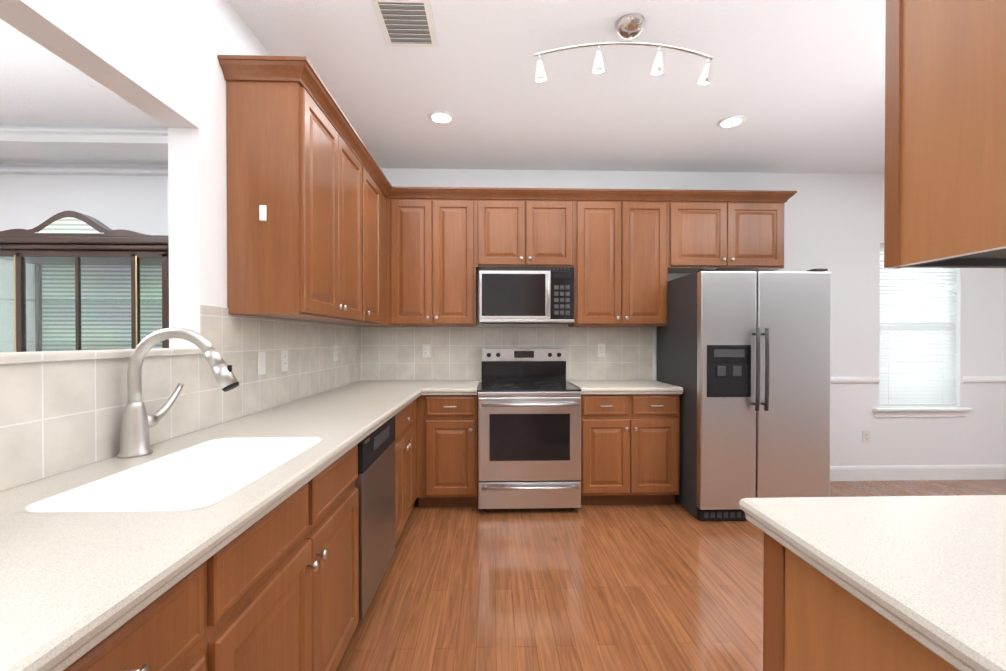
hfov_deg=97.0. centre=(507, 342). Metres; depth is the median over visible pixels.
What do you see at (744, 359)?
fridge
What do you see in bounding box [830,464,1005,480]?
baseboard
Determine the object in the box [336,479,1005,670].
floor
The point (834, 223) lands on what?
wall
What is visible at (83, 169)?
crown molding
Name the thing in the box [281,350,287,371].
electrical outlet
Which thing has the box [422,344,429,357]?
electrical outlet
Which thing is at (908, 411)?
window
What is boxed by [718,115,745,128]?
recessed light
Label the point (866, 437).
electrical outlet
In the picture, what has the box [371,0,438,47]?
ceiling vent
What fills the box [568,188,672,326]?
upper cabinet
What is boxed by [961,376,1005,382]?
trim
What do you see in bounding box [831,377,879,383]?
trim
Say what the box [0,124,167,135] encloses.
crown molding
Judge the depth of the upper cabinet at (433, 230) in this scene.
3.56 m
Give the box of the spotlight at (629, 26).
[535,13,712,84]
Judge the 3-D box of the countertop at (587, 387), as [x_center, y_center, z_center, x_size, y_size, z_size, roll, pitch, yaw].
[0.916,0.355,3.616,0.763,0.050,0.648,0,0,-2]
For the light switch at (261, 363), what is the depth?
2.21 m
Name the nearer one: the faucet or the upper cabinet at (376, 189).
the faucet
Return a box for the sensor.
[259,205,266,220]
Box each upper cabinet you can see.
[221,59,364,322]
[328,151,388,326]
[389,187,476,326]
[477,187,576,271]
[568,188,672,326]
[673,189,788,272]
[884,0,1005,267]
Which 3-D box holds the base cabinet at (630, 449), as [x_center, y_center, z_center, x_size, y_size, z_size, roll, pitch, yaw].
[0.912,0.809,3.634,0.757,0.872,0.618,0,0,-2]
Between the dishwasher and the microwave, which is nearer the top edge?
the microwave
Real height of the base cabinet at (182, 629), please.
0.872 m
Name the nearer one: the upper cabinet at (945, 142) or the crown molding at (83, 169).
the upper cabinet at (945, 142)
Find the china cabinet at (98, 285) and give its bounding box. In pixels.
[0,211,168,351]
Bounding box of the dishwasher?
[355,415,394,619]
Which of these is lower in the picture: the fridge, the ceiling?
the fridge
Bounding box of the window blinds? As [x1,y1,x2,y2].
[879,244,957,405]
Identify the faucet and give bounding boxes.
[117,327,238,457]
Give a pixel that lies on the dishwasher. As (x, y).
(375, 483)
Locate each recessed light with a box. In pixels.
[428,111,453,123]
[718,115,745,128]
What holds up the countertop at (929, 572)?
on the base cabinet at (856, 637)
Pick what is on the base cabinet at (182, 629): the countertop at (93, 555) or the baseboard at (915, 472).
the countertop at (93, 555)
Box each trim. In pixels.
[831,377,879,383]
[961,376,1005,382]
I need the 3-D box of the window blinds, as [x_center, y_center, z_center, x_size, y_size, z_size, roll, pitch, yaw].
[3.734,-0.161,4.064,0.751,1.469,0.035,0,0,-2]
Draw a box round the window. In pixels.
[873,242,971,416]
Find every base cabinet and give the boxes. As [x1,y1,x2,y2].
[64,547,223,670]
[224,475,358,670]
[318,399,415,544]
[416,399,416,498]
[417,392,477,506]
[580,394,679,504]
[823,574,958,670]
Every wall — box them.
[0,0,359,351]
[360,168,1005,465]
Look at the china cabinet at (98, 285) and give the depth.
3.40 m
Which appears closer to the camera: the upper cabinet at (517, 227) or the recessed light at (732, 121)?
the recessed light at (732, 121)
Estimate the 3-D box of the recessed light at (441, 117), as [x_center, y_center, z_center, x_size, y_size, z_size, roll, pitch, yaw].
[-0.440,-1.504,2.974,0.172,0.011,0.172,0,0,-2]
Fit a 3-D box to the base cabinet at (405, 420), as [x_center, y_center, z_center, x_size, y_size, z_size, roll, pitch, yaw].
[-0.942,0.816,2.748,0.618,0.872,0.620,0,0,-2]
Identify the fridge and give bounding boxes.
[657,268,830,519]
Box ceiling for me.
[0,0,885,173]
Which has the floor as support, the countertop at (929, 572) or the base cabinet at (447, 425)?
the base cabinet at (447, 425)
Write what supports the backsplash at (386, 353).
attached to the wall at (834, 223)
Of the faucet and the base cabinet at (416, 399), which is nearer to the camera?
the faucet
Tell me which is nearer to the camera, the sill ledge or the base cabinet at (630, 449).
the sill ledge
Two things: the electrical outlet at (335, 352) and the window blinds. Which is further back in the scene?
the window blinds
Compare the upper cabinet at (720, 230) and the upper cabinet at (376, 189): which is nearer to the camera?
the upper cabinet at (376, 189)
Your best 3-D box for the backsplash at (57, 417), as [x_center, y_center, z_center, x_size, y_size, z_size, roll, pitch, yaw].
[-1.205,0.100,1.371,0.008,0.494,5.000,0,0,-2]
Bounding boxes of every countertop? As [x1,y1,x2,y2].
[0,380,479,670]
[567,380,682,394]
[739,495,1005,670]
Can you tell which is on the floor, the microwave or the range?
the range
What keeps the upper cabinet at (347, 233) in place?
attached to the wall at (158, 60)
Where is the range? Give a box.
[478,348,580,510]
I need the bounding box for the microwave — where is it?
[479,267,573,323]
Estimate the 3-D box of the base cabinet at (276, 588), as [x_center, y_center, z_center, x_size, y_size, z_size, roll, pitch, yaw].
[-0.897,0.913,1.336,0.618,0.699,0.958,0,0,-2]
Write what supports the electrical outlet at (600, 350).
attached to the wall at (834, 223)
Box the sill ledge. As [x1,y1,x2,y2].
[0,348,202,363]
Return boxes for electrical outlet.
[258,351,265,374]
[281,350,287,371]
[334,345,337,360]
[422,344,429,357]
[597,344,604,356]
[862,430,869,442]
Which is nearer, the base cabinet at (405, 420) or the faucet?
the faucet
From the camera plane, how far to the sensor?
1.94 m
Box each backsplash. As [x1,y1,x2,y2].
[0,305,359,490]
[360,327,652,380]
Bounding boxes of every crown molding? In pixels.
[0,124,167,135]
[0,163,167,175]
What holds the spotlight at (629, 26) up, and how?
attached to the ceiling
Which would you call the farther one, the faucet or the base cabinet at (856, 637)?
the faucet
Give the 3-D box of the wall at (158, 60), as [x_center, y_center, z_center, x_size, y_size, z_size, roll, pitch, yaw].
[-1.245,-0.231,0.587,0.120,3.000,6.540,0,0,-2]

